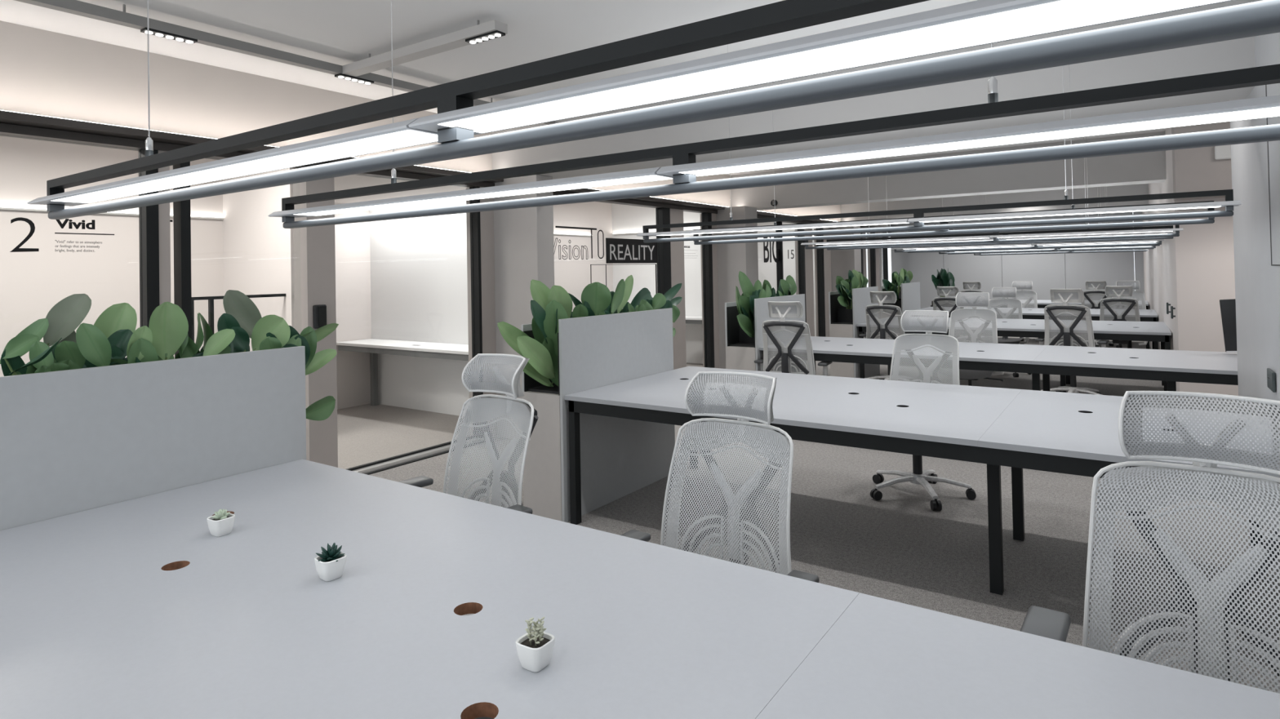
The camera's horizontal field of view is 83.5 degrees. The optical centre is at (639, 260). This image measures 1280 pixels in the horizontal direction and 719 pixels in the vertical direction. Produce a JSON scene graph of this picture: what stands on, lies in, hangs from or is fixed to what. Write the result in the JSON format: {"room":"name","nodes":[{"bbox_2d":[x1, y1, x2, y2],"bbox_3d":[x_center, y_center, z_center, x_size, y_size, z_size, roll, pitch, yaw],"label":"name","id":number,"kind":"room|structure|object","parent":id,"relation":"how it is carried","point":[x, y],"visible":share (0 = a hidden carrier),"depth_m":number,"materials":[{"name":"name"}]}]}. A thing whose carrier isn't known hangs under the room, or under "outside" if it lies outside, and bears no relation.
{"room":"open-plan office","nodes":[
{"label":"open-plan office","id":0,"kind":"room"},
{"bbox_2d":[158,150,170,305],"bbox_3d":[-2.902,0.471,4.328,0.170,2.250,0.065,-2,-1,35],"label":"wall pier","id":1,"kind":"object","parent":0,"point":[163,209],"visible":0.07,"depth_m":4.29,"materials":[{"name":"beige paint"}]},
{"bbox_2d":[9,148,159,327],"bbox_3d":[-4.269,0.468,2.264,0.100,2.250,4.885,-2,-1,35],"label":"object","id":2,"kind":"structure","parent":1,"relation":"attached to","point":[148,225],"depth_m":4.22,"materials":[{"name":"black metal"}]},
{"bbox_2d":[169,161,191,357],"bbox_3d":[-2.606,0.470,4.679,0.100,2.250,0.850,-2,-1,35],"label":"door","id":3,"kind":"structure","parent":1,"relation":"attached to","point":[181,221],"depth_m":4.38,"materials":[{"name":"black metal"}]},
{"bbox_2d":[222,168,297,351],"bbox_3d":[-3.522,0.291,6.689,1.200,2.700,0.120,-2,-1,35],"label":"wall partition","id":4,"kind":"structure","parent":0,"point":[259,251],"depth_m":6.59,"materials":[{"name":"white"}]},
{"bbox_2d":[0,135,613,409],"bbox_3d":[-1.977,0.245,10.166,0.200,2.830,20.500,-2,-1,35],"label":"wall","id":5,"kind":"structure","parent":0,"point":[32,283],"depth_m":6.27,"materials":[{"name":"white"}]},
{"bbox_2d":[293,177,337,467],"bbox_3d":[-2.332,0.472,5.155,0.170,2.250,0.215,-2,-1,35],"label":"wall pier","id":6,"kind":"object","parent":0,"point":[314,250],"visible":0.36,"depth_m":5.10,"materials":[{"name":"beige paint"}]},
{"bbox_2d":[346,186,484,475],"bbox_3d":[-1.824,0.471,5.786,0.150,2.250,1.400,-2,-1,35],"label":"door frame","id":7,"kind":"structure","parent":6,"relation":"attached to","point":[384,464],"depth_m":6.33,"materials":[{"name":"black metal"}]},
{"bbox_2d":[291,174,466,203],"bbox_3d":[-0.929,-0.920,9.445,2.400,0.500,20.500,-2,-1,35],"label":"ceiling","id":8,"kind":"structure","parent":0,"point":[351,181],"depth_m":6.80,"materials":[{"name":"white"}]},
{"bbox_2d":[369,200,469,416],"bbox_3d":[-2.119,0.278,7.702,2.360,2.700,0.120,-2,-1,35],"label":"wall partition","id":9,"kind":"structure","parent":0,"point":[419,282],"depth_m":7.81,"materials":[{"name":"white"}]},
{"bbox_2d":[0,20,889,226],"bbox_3d":[0.100,-0.985,8.736,0.140,0.490,20.500,-2,-1,35],"label":"ceiling","id":10,"kind":"structure","parent":0,"point":[44,73],"depth_m":4.31,"materials":[{"name":"white paint"}]},
{"bbox_2d":[0,110,891,233],"bbox_3d":[0.180,-0.697,8.681,0.242,0.090,20.500,-2,-1,35],"label":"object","id":11,"kind":"structure","parent":10,"relation":"attached to","point":[12,124],"depth_m":4.21,"materials":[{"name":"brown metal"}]},
{"bbox_2d":[466,186,497,440],"bbox_3d":[-1.423,0.473,6.475,0.170,2.250,0.190,-2,-1,35],"label":"wall pier","id":12,"kind":"object","parent":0,"point":[486,218],"visible":0.43,"depth_m":6.43,"materials":[{"name":"beige paint"}]},
{"bbox_2d":[493,174,554,440],"bbox_3d":[-1.118,0.428,6.491,0.736,2.329,0.218,-2,-1,35],"label":"wall column","id":13,"kind":"structure","parent":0,"point":[524,248],"depth_m":6.34,"materials":[{"name":"grey paint"}]},
{"bbox_2d":[0,0,1166,175],"bbox_3d":[2.361,-1.332,7.361,10.800,0.080,20.800,-2,-1,35],"label":"ceiling","id":14,"kind":"structure","parent":0,"point":[337,32],"depth_m":3.94,"materials":[{"name":"white paint"}]},
{"bbox_2d":[14,0,554,124],"bbox_3d":[-2.875,-1.206,3.008,0.060,0.095,7.490,-2,-1,35],"label":"track","id":15,"kind":"object","parent":14,"relation":"hanging from","point":[123,18],"visible":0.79,"depth_m":3.83,"materials":[{"name":"grey"}]},
{"bbox_2d":[342,19,507,76],"bbox_3d":[-1.271,-1.221,4.107,1.334,0.095,0.090,-2,-1,35],"label":"track","id":16,"kind":"object","parent":14,"relation":"hanging from","point":[456,39],"visible":1,"depth_m":4.05,"materials":[{"name":"grey"}]},
{"bbox_2d":[26,0,1279,219],"bbox_3d":[-0.455,-0.734,1.164,2.825,1.182,0.102,-2,-1,35],"label":"pendant lamp","id":17,"kind":"object","parent":14,"relation":"hanging from","point":[976,23],"visible":1,"depth_m":0.80,"materials":[{"name":"black"}]},
{"bbox_2d":[53,129,437,203],"bbox_3d":[-0.902,-0.173,1.472,1.433,0.006,0.081,-2,-1,35],"label":"diffuser","id":18,"kind":"object","parent":17,"relation":"attached to","point":[362,142],"depth_m":1.30,"materials":[{"name":"plastic"}]},
{"bbox_2d":[437,0,1226,133],"bbox_3d":[0.206,-0.205,0.708,1.125,0.006,0.081,-2,-1,35],"label":"diffuser","id":19,"kind":"object","parent":17,"relation":"attached to","point":[980,22],"depth_m":0.71,"materials":[{"name":"plastic"}]},
{"bbox_2d":[267,0,1279,228],"bbox_3d":[-0.092,-0.734,1.703,2.825,1.182,0.102,-2,-1,35],"label":"pendant lamp","id":20,"kind":"object","parent":14,"relation":"hanging from","point":[684,171],"visible":1,"depth_m":1.32,"materials":[{"name":"black"}]},
{"bbox_2d":[295,175,672,215],"bbox_3d":[-0.539,-0.172,2.011,1.433,0.006,0.081,-2,-1,35],"label":"diffuser","id":21,"kind":"object","parent":20,"relation":"attached to","point":[585,181],"depth_m":1.89,"materials":[{"name":"plastic"}]},
{"bbox_2d":[679,106,1279,176],"bbox_3d":[0.569,-0.204,1.248,1.125,0.006,0.081,-2,-1,35],"label":"diffuser","id":22,"kind":"object","parent":20,"relation":"attached to","point":[1175,116],"depth_m":1.20,"materials":[{"name":"plastic"}]},
{"bbox_2d":[491,0,1255,179],"bbox_3d":[1.263,-1.060,4.935,6.089,0.510,0.360,-2,-1,35],"label":"ceiling beam","id":23,"kind":"structure","parent":14,"relation":"attached to","point":[1239,53],"depth_m":4.40,"materials":[{"name":"paint"}]},
{"bbox_2d":[636,31,1241,243],"bbox_3d":[1.159,-0.731,3.598,2.825,1.182,0.102,-2,-1,35],"label":"pendant lamp","id":24,"kind":"object","parent":14,"relation":"hanging from","point":[918,220],"visible":0.98,"depth_m":3.31,"materials":[{"name":"black"}]},
{"bbox_2d":[658,222,908,235],"bbox_3d":[0.711,-0.170,3.906,1.433,0.006,0.081,-2,-1,35],"label":"diffuser","id":25,"kind":"object","parent":24,"relation":"attached to","point":[840,224],"depth_m":3.84,"materials":[{"name":"plastic"}]},
{"bbox_2d":[920,205,1221,222],"bbox_3d":[1.819,-0.201,3.143,1.125,0.006,0.081,-2,-1,35],"label":"diffuser","id":26,"kind":"object","parent":24,"relation":"attached to","point":[1138,208],"depth_m":3.10,"materials":[{"name":"plastic"}]},
{"bbox_2d":[730,131,1166,210],"bbox_3d":[3.856,-1.055,8.857,5.909,0.510,0.360,-2,-1,35],"label":"ceiling beam","id":27,"kind":"structure","parent":14,"relation":"attached to","point":[1148,167],"depth_m":8.60,"materials":[{"name":"paint"}]},
{"bbox_2d":[688,30,1220,244],"bbox_3d":[1.506,-0.730,4.124,2.825,1.182,0.102,-2,-1,35],"label":"pendant lamp","id":28,"kind":"object","parent":14,"relation":"hanging from","point":[1211,220],"visible":0.52,"depth_m":3.88,"materials":[{"name":"black"}]},
{"bbox_2d":[800,136,1182,248],"bbox_3d":[2.668,-0.728,5.886,2.825,1.182,0.102,-2,-1,35],"label":"pendant lamp","id":29,"kind":"object","parent":14,"relation":"hanging from","point":[996,236],"visible":0.67,"depth_m":5.70,"materials":[{"name":"black"}]},
{"bbox_2d":[815,237,988,244],"bbox_3d":[2.221,-0.166,6.193,1.433,0.006,0.081,-2,-1,35],"label":"diffuser","id":30,"kind":"object","parent":29,"relation":"attached to","point":[932,238],"depth_m":6.12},
{"bbox_2d":[1008,231,1172,237],"bbox_3d":[3.329,-0.198,5.430,1.125,0.006,0.081,-2,-1,35],"label":"diffuser","id":31,"kind":"object","parent":29,"relation":"attached to","point":[1099,232],"depth_m":5.36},
{"bbox_2d":[840,183,1148,221],"bbox_3d":[6.522,-1.051,12.727,5.909,0.510,0.360,-2,-1,35],"label":"ceiling beam","id":32,"kind":"structure","parent":14,"relation":"attached to","point":[1141,188],"depth_m":12.61,"materials":[{"name":"paint"}]},
{"bbox_2d":[822,136,1175,249],"bbox_3d":[3.004,-0.727,6.395,2.825,1.182,0.102,-2,-1,35],"label":"pendant lamp","id":33,"kind":"object","parent":14,"relation":"hanging from","point":[1166,226],"visible":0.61,"depth_m":6.21,"materials":[{"name":"black"}]},
{"bbox_2d":[847,240,988,245],"bbox_3d":[2.557,-0.165,6.703,1.433,0.006,0.081,-2,-1,35],"label":"diffuser","id":34,"kind":"object","parent":33,"relation":"attached to","point":[934,241],"depth_m":6.63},
{"bbox_2d":[1006,233,1167,239],"bbox_3d":[3.665,-0.197,5.939,1.125,0.006,0.081,-2,-1,35],"label":"diffuser","id":35,"kind":"object","parent":33,"relation":"attached to","point":[1108,234],"depth_m":5.88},
{"bbox_2d":[891,185,1164,252],"bbox_3d":[4.403,-0.725,8.443,2.825,1.182,0.102,-2,-1,35],"label":"pendant lamp","id":36,"kind":"object","parent":14,"relation":"hanging from","point":[1036,245],"visible":0.61,"depth_m":8.30,"materials":[{"name":"black"}]},
{"bbox_2d":[921,244,1031,248],"bbox_3d":[3.955,-0.163,8.751,1.433,0.006,0.081,-2,-1,35],"label":"diffuser","id":37,"kind":"object","parent":36,"relation":"attached to","point":[978,246],"depth_m":8.59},
{"bbox_2d":[1050,240,1156,244],"bbox_3d":[5.063,-0.195,7.987,1.125,0.006,0.081,-2,-1,35],"label":"diffuser","id":38,"kind":"object","parent":36,"relation":"attached to","point":[1104,242],"depth_m":7.88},
{"bbox_2d":[904,186,1162,253],"bbox_3d":[4.771,-0.724,8.978,2.825,1.182,0.102,-2,-1,35],"label":"pendant lamp","id":39,"kind":"object","parent":14,"relation":"hanging from","point":[1100,187],"visible":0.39,"depth_m":8.84,"materials":[{"name":"black"}]},
{"bbox_2d":[938,186,1155,253],"bbox_3d":[5.849,-0.723,10.543,2.825,1.182,0.102,-2,-1,35],"label":"pendant lamp","id":40,"kind":"object","parent":14,"relation":"hanging from","point":[1153,246],"visible":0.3,"depth_m":10.42,"materials":[{"name":"black"}]},
{"bbox_2d":[611,203,702,364],"bbox_3d":[0.547,0.281,11.572,2.360,2.700,0.120,-2,-1,35],"label":"wall partition","id":41,"kind":"structure","parent":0,"point":[626,219],"depth_m":11.71,"materials":[{"name":"white"}]},
{"bbox_2d":[670,208,686,369],"bbox_3d":[0.413,0.475,9.139,0.170,2.250,0.340,-2,-1,35],"label":"wall pier","id":42,"kind":"object","parent":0,"point":[677,273],"visible":0.29,"depth_m":9.11,"materials":[{"name":"beige paint"}]},
{"bbox_2d":[554,207,671,294],"bbox_3d":[-0.427,0.473,7.841,0.100,2.250,2.750,-2,-1,35],"label":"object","id":43,"kind":"structure","parent":42,"relation":"attached to","point":[618,251],"depth_m":8.57,"materials":[{"name":"black metal"}]},
{"bbox_2d":[684,212,714,368],"bbox_3d":[0.753,0.474,9.554,0.100,2.250,0.730,-2,-1,35],"label":"door","id":44,"kind":"structure","parent":42,"relation":"attached to","point":[707,253],"depth_m":9.78,"materials":[{"name":"black metal"}]},
{"bbox_2d":[700,213,719,368],"bbox_3d":[1.111,0.476,10.152,0.170,2.250,0.660,-2,-1,35],"label":"wall pier","id":45,"kind":"object","parent":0,"point":[715,290],"visible":0.14,"depth_m":9.91,"materials":[{"name":"beige paint"}]},
{"bbox_2d":[715,205,758,368],"bbox_3d":[1.286,0.432,10.055,0.650,2.329,0.380,-2,-1,35],"label":"wall column","id":46,"kind":"structure","parent":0,"point":[732,258],"depth_m":9.88,"materials":[{"name":"grey paint"}]},
{"bbox_2d":[757,222,816,336],"bbox_3d":[3.214,0.285,15.443,2.360,2.700,0.120,-2,-1,35],"label":"wall partition","id":47,"kind":"structure","parent":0,"point":[766,271],"depth_m":15.55,"materials":[{"name":"white"}]},
{"bbox_2d":[794,228,814,336],"bbox_3d":[2.943,0.478,12.812,0.170,2.250,0.400,-2,-1,35],"label":"wall pier","id":48,"kind":"object","parent":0,"point":[808,252],"visible":0.29,"depth_m":12.75,"materials":[{"name":"beige paint"}]},
{"bbox_2d":[763,221,806,325],"bbox_3d":[2.104,0.476,11.514,0.100,2.250,2.690,-2,-1,35],"label":"window","id":49,"kind":"structure","parent":48,"relation":"attached to","point":[779,260],"depth_m":11.83,"materials":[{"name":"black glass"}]},
{"bbox_2d":[816,227,825,337],"bbox_3d":[3.244,0.478,13.169,0.100,2.250,0.530,-2,-1,35],"label":"door","id":50,"kind":"structure","parent":48,"relation":"attached to","point":[820,252],"depth_m":13.30,"materials":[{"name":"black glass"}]},
{"bbox_2d":[337,335,1279,693],"bbox_3d":[2.416,1.565,7.320,10.800,0.064,20.800,-2,-1,35],"label":"floor","id":51,"kind":"structure","parent":0,"point":[895,548],"depth_m":4.17,"materials":[{"name":"grey carpet"}]},
{"bbox_2d":[0,346,306,530],"bbox_3d":[-1.833,0.950,2.465,0.325,1.200,1.260,-2,-1,35],"label":"divider","id":52,"kind":"object","parent":51,"relation":"on","point":[73,441],"visible":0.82,"depth_m":2.41,"materials":[{"name":"grey laminate"}]},
{"bbox_2d":[0,293,91,376],"bbox_3d":[-1.909,0.385,2.337,0.255,0.544,0.266,-2,-1,35],"label":"leafy plant","id":53,"kind":"object","parent":52,"relation":"on","point":[59,326],"visible":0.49,"depth_m":2.34,"materials":[{"name":"green plant"}]},
{"bbox_2d":[75,302,188,368],"bbox_3d":[-1.788,0.403,2.514,0.197,0.509,0.348,-2,-1,35],"label":"leafy plant","id":54,"kind":"object","parent":52,"relation":"on","point":[113,336],"visible":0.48,"depth_m":2.50,"materials":[{"name":"green plant"}]},
{"bbox_2d":[174,312,290,359],"bbox_3d":[-1.567,0.427,2.777,0.399,0.459,0.174,-1,-1,-30],"label":"leafy plant","id":55,"kind":"object","parent":52,"relation":"on","point":[230,337],"visible":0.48,"depth_m":2.79,"materials":[{"name":"green plant"}]},
{"bbox_2d":[222,289,338,421],"bbox_3d":[-1.492,0.404,2.942,0.545,0.576,0.223,0,-1,-40],"label":"leafy plant","id":56,"kind":"object","parent":52,"relation":"in","point":[237,304],"visible":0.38,"depth_m":3.02,"materials":[{"name":"green plant"}]},
{"bbox_2d":[191,293,285,342],"bbox_3d":[-3.200,0.957,5.951,0.365,1.335,0.840,-2,-1,35],"label":"metal rail","id":57,"kind":"object","parent":51,"relation":"on","point":[211,299],"visible":0.16,"depth_m":5.83,"materials":[{"name":"black"}]},
{"bbox_2d":[336,338,468,405],"bbox_3d":[-2.279,1.252,7.456,2.310,0.751,0.455,-2,-1,35],"label":"desk","id":58,"kind":"object","parent":51,"relation":"on","point":[373,346],"depth_m":7.50,"materials":[{"name":"white"}]},
{"bbox_2d":[336,338,468,355],"bbox_3d":[-2.286,0.893,7.461,2.310,0.030,0.455,-2,-1,35],"label":"countertop","id":59,"kind":"structure","parent":58,"relation":"on","point":[455,348],"depth_m":7.43,"materials":[{"name":"white"}]},
{"bbox_2d":[397,353,537,514],"bbox_3d":[-0.683,0.947,2.541,0.664,1.164,0.641,-2,-1,40],"label":"office chair","id":60,"kind":"object","parent":51,"relation":"on","point":[504,483],"visible":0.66,"depth_m":2.75,"materials":[{"name":"plastic"}]},
{"bbox_2d":[520,307,675,522],"bbox_3d":[-0.237,0.952,4.826,0.325,1.200,1.240,-2,-1,35],"label":"cabinet","id":61,"kind":"object","parent":51,"relation":"on","point":[620,457],"visible":0.82,"depth_m":4.50,"materials":[{"name":"grey laminate"}]},
{"bbox_2d":[523,330,559,395],"bbox_3d":[-0.244,0.617,4.831,0.286,0.370,1.240,-2,-1,35],"label":"tray","id":62,"kind":"object","parent":61,"relation":"on","point":[531,387],"depth_m":4.40,"materials":[{"name":"black"}]},
{"bbox_2d":[497,279,588,386],"bbox_3d":[-0.599,0.444,4.326,0.209,0.660,0.633,-2,-1,42],"label":"leafy plant","id":63,"kind":"object","parent":61,"relation":"in","point":[548,305],"visible":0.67,"depth_m":4.33,"materials":[{"name":"green plant"}]},
{"bbox_2d":[568,279,625,316],"bbox_3d":[-0.251,0.394,4.764,0.167,0.531,0.576,-2,-1,35],"label":"leafy plant","id":64,"kind":"object","parent":61,"relation":"on","point":[596,297],"visible":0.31,"depth_m":4.75,"materials":[{"name":"green plant"}]},
{"bbox_2d":[609,275,653,313],"bbox_3d":[-0.016,0.382,5.157,0.210,0.558,0.518,-2,-1,42],"label":"leafy plant","id":65,"kind":"object","parent":61,"relation":"on","point":[639,303],"visible":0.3,"depth_m":5.11,"materials":[{"name":"green plant"}]},
{"bbox_2d":[645,283,681,337],"bbox_3d":[0.145,0.420,5.357,0.205,0.484,0.693,-2,-1,35],"label":"leafy plant","id":66,"kind":"object","parent":61,"relation":"on","point":[660,301],"visible":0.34,"depth_m":5.44,"materials":[{"name":"green plant"}]},
{"bbox_2d":[0,459,1279,718],"bbox_3d":[-0.369,1.132,1.413,3.264,0.750,1.290,-2,-1,35],"label":"desk","id":67,"kind":"object","parent":51,"relation":"on","point":[132,609],"visible":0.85,"depth_m":1.45,"materials":[{"name":"laminate"}]},
{"bbox_2d":[206,509,235,537],"bbox_3d":[-1.197,0.746,2.049,0.060,0.071,0.060,-2,-1,32],"label":"potted succulent","id":68,"kind":"object","parent":67,"relation":"on","point":[221,523],"visible":1,"depth_m":2.03,"materials":[{"name":"white ceramic"}]},
{"bbox_2d":[314,542,346,582],"bbox_3d":[-0.749,0.728,1.738,0.066,0.081,0.067,-2,-1,39],"label":"potted succulent","id":69,"kind":"object","parent":67,"relation":"on","point":[330,565],"visible":1,"depth_m":1.72,"materials":[{"name":"white ceramic"}]},
{"bbox_2d":[515,617,555,672],"bbox_3d":[-0.194,0.708,1.332,0.060,0.088,0.060,-2,-1,33],"label":"potted succulent","id":70,"kind":"object","parent":67,"relation":"on","point":[535,649],"visible":1,"depth_m":1.32,"materials":[{"name":"white ceramic"}]},
{"bbox_2d":[621,371,819,582],"bbox_3d":[0.173,0.939,2.120,0.664,1.136,0.641,-2,-1,36],"label":"office chair","id":71,"kind":"object","parent":51,"relation":"on","point":[777,448],"visible":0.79,"depth_m":2.31,"materials":[{"name":"white plastic"}]},
{"bbox_2d":[724,293,806,373],"bbox_3d":[1.277,0.956,7.146,0.325,1.200,1.180,-2,-1,35],"label":"cabinet","id":72,"kind":"object","parent":51,"relation":"on","point":[742,350],"visible":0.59,"depth_m":6.75,"materials":[{"name":"grey laminate"}]},
{"bbox_2d":[726,306,755,347],"bbox_3d":[1.270,0.621,7.152,0.286,0.370,1.180,-2,-1,35],"label":"planter box","id":73,"kind":"object","parent":72,"relation":"on","point":[736,337],"depth_m":6.83,"materials":[{"name":"black"}]},
{"bbox_2d":[735,271,771,337],"bbox_3d":[1.033,0.429,6.793,0.274,0.659,0.789,-2,-1,35],"label":"leafy plant","id":74,"kind":"object","parent":72,"relation":"in","point":[744,302],"visible":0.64,"depth_m":6.72,"materials":[{"name":"green plant"}]},
{"bbox_2d":[754,301,832,376],"bbox_3d":[1.383,0.951,6.483,0.664,1.187,0.641,-2,-1,28],"label":"office chair","id":75,"kind":"object","parent":51,"relation":"on","point":[769,326],"visible":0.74,"depth_m":6.26,"materials":[{"name":"white plastic"}]},
{"bbox_2d":[828,286,879,377],"bbox_3d":[2.847,0.959,9.495,0.325,1.200,1.030,-2,-1,35],"label":"cabinet","id":76,"kind":"object","parent":51,"relation":"on","point":[843,322],"visible":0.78,"depth_m":9.15,"materials":[{"name":"grey laminate"}]},
{"bbox_2d":[830,293,853,324],"bbox_3d":[2.840,0.624,9.501,0.286,0.370,1.030,-2,-1,35],"label":"planter box","id":77,"kind":"object","parent":76,"relation":"on","point":[839,314],"depth_m":9.27,"materials":[{"name":"black"}]},
{"bbox_2d":[835,270,858,309],"bbox_3d":[2.610,0.395,9.141,0.186,0.544,0.767,-2,-1,35],"label":"leafy plant","id":78,"kind":"object","parent":76,"relation":"on","point":[845,287],"visible":0.95,"depth_m":9.18,"materials":[{"name":"green plant"}]},
{"bbox_2d":[858,291,912,382],"bbox_3d":[3.051,0.958,8.797,0.664,1.175,0.641,-2,-1,35],"label":"office chair","id":79,"kind":"object","parent":51,"relation":"on","point":[894,310],"visible":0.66,"depth_m":8.60,"materials":[{"name":"white plastic"}]},
{"bbox_2d":[880,281,920,338],"bbox_3d":[4.233,0.962,11.595,0.325,1.200,1.100,-2,-1,35],"label":"cabinet","id":80,"kind":"object","parent":51,"relation":"on","point":[909,293],"visible":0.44,"depth_m":11.38,"materials":[{"name":"grey laminate"}]},
{"bbox_2d":[882,287,902,312],"bbox_3d":[4.226,0.627,11.600,0.286,0.370,1.100,-2,-1,35],"label":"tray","id":81,"kind":"object","parent":80,"relation":"on","point":[899,303],"depth_m":11.32,"materials":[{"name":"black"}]},
{"bbox_2d":[564,366,1279,595],"bbox_3d":[1.321,1.135,3.889,3.289,0.750,1.435,-2,-1,35],"label":"desk","id":82,"kind":"object","parent":51,"relation":"on","point":[1019,429],"visible":0.73,"depth_m":3.50,"materials":[{"name":"laminate"}]},
{"bbox_2d":[870,310,976,511],"bbox_3d":[1.803,0.926,4.664,0.664,1.170,0.641,-2,-1,37],"label":"office chair","id":83,"kind":"object","parent":51,"relation":"on","point":[907,342],"visible":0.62,"depth_m":4.82,"materials":[{"name":"white plastic"}]},
{"bbox_2d":[930,301,956,338],"bbox_3d":[5.744,1.161,13.577,0.340,0.800,0.520,-2,-1,35],"label":"base cabinet","id":84,"kind":"object","parent":51,"relation":"on","point":[931,305],"visible":0.14,"depth_m":13.37,"materials":[{"name":"black"}]},
{"bbox_2d":[931,268,955,297],"bbox_3d":[5.699,0.457,13.456,0.310,0.624,0.769,-2,-1,35],"label":"leafy plant","id":85,"kind":"object","parent":84,"relation":"on","point":[943,278],"visible":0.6,"depth_m":13.37,"materials":[{"name":"green plant"}]},
{"bbox_2d":[933,286,967,338],"bbox_3d":[4.749,0.966,10.942,0.664,1.153,0.641,-2,-1,35],"label":"office chair","id":86,"kind":"object","parent":51,"relation":"on","point":[936,302],"visible":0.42,"depth_m":10.74,"materials":[{"name":"white plastic"}]},
{"bbox_2d":[938,292,1004,386],"bbox_3d":[3.191,0.918,6.938,0.664,1.198,0.641,-2,-1,35],"label":"office chair","id":87,"kind":"object","parent":51,"relation":"on","point":[961,314],"visible":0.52,"depth_m":7.11,"materials":[{"name":"white plastic"}]},
{"bbox_2d":[759,336,1238,391],"bbox_3d":[2.979,1.133,6.040,3.719,0.750,1.210,-2,-1,35],"label":"desk","id":88,"kind":"object","parent":51,"relation":"on","point":[1169,366],"visible":0.59,"depth_m":5.51,"materials":[{"name":"laminate"}]},
{"bbox_2d":[1219,298,1236,352],"bbox_3d":[4.711,0.489,5.400,0.537,0.453,0.140,-2,-1,35],"label":"monitor","id":89,"kind":"object","parent":88,"relation":"on","point":[1228,307],"visible":0.38,"depth_m":5.51,"materials":[{"name":"black"}]},
{"bbox_2d":[982,287,1031,377],"bbox_3d":[4.884,0.946,9.658,0.664,1.153,0.641,-2,-1,35],"label":"office chair","id":90,"kind":"object","parent":51,"relation":"on","point":[1017,304],"visible":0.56,"depth_m":9.82,"materials":[{"name":"white plastic"}]},
{"bbox_2d":[856,316,1171,392],"bbox_3d":[4.490,1.143,8.770,3.189,0.750,1.580,-2,-1,35],"label":"desk","id":91,"kind":"object","parent":51,"relation":"on","point":[1157,331],"visible":0.56,"depth_m":8.04,"materials":[{"name":"laminate"}]},
{"bbox_2d":[1008,281,1037,344],"bbox_3d":[6.315,0.939,11.877,0.664,1.175,0.641,-2,-1,35],"label":"office chair","id":92,"kind":"object","parent":51,"relation":"on","point":[1032,295],"visible":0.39,"depth_m":12.05,"materials":[{"name":"white plastic"}]},
{"bbox_2d":[913,306,1158,349],"bbox_3d":[5.987,1.146,11.030,3.189,0.750,1.400,-2,-1,35],"label":"desk","id":93,"kind":"object","parent":51,"relation":"on","point":[1145,315],"visible":0.31,"depth_m":10.37,"materials":[{"name":"laminate"}]},
{"bbox_2d":[1035,288,1109,395],"bbox_3d":[4.636,0.898,7.704,0.664,1.203,0.641,-2,-1,40],"label":"office chair","id":94,"kind":"object","parent":51,"relation":"on","point":[1051,310],"visible":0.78,"depth_m":7.52,"materials":[{"name":"white plastic"}]},
{"bbox_2d":[1081,280,1119,347],"bbox_3d":[7.908,0.927,12.409,0.664,1.153,0.641,-2,-1,35],"label":"office chair","id":95,"kind":"object","parent":51,"relation":"on","point":[1086,293],"visible":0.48,"depth_m":12.21,"materials":[{"name":"white plastic"}]},
{"bbox_2d":[1094,285,1147,347],"bbox_3d":[6.511,0.916,9.729,0.664,1.153,0.641,-2,-1,35],"label":"office chair","id":96,"kind":"object","parent":51,"relation":"on","point":[1129,303],"visible":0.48,"depth_m":9.53,"materials":[{"name":"white plastic"}]},
{"bbox_2d":[1111,280,1146,348],"bbox_3d":[7.526,0.904,11.043,0.664,1.175,0.641,-2,-1,35],"label":"office chair","id":97,"kind":"object","parent":51,"relation":"on","point":[1139,295],"visible":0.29,"depth_m":11.19,"materials":[{"name":"white plastic"}]},
{"bbox_2d":[1020,391,1279,693],"bbox_3d":[1.097,0.888,1.361,0.664,1.181,0.641,-2,-1,36],"label":"office chair","id":98,"kind":"object","parent":51,"relation":"on","point":[1152,486],"visible":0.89,"depth_m":1.57,"materials":[{"name":"white plastic"}]},
{"bbox_2d":[813,226,831,337],"bbox_3d":[3.471,0.479,13.577,0.170,2.250,0.400,-2,-1,35],"label":"wall pier","id":99,"kind":"object","parent":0,"point":[827,253],"visible":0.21,"depth_m":13.46,"materials":[{"name":"beige paint"}]},
{"bbox_2d":[830,226,861,291],"bbox_3d":[3.890,0.435,13.835,0.650,2.329,0.400,-2,-1,35],"label":"wall column","id":100,"kind":"structure","parent":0,"point":[842,261],"depth_m":13.64,"materials":[{"name":"grey paint"}]},
{"bbox_2d":[862,232,866,287],"bbox_3d":[4.762,0.481,15.451,0.170,2.250,0.250,-2,-1,35],"label":"wall pier","id":101,"kind":"object","parent":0,"point":[864,250],"depth_m":15.43,"materials":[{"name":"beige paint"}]},
{"bbox_2d":[860,232,888,316],"bbox_3d":[5.090,0.480,15.838,0.110,2.250,3.140,-2,-1,35],"label":"window","id":102,"kind":"structure","parent":101,"relation":"attached to","point":[883,258],"depth_m":16.33,"materials":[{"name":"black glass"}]},
{"bbox_2d":[890,211,1144,308],"bbox_3d":[8.308,0.126,15.649,5.474,2.830,0.200,-2,-1,35],"label":"wall","id":103,"kind":"structure","parent":0,"point":[1046,272],"depth_m":15.50,"materials":[{"name":"grey"}]},
{"bbox_2d":[1142,127,1238,395],"bbox_3d":[8.630,0.036,9.659,2.950,2.830,9.300,-2,-1,35],"label":"wall","id":104,"kind":"structure","parent":0,"point":[1191,271],"depth_m":6.50,"materials":[{"name":"white"}]},
{"bbox_2d":[1171,100,1231,199],"bbox_3d":[5.705,-0.978,5.755,2.290,0.800,0.450,-2,-1,35],"label":"wall","id":105,"kind":"structure","parent":0,"point":[1194,169],"depth_m":6.12,"materials":[{"name":"beige paint"}]},
{"bbox_2d":[1229,0,1279,579],"bbox_3d":[2.266,0.023,0.108,2.593,2.830,8.750,-2,-1,35],"label":"wall","id":106,"kind":"structure","parent":0,"point":[1255,166],"depth_m":3.56,"materials":[{"name":"paint"}]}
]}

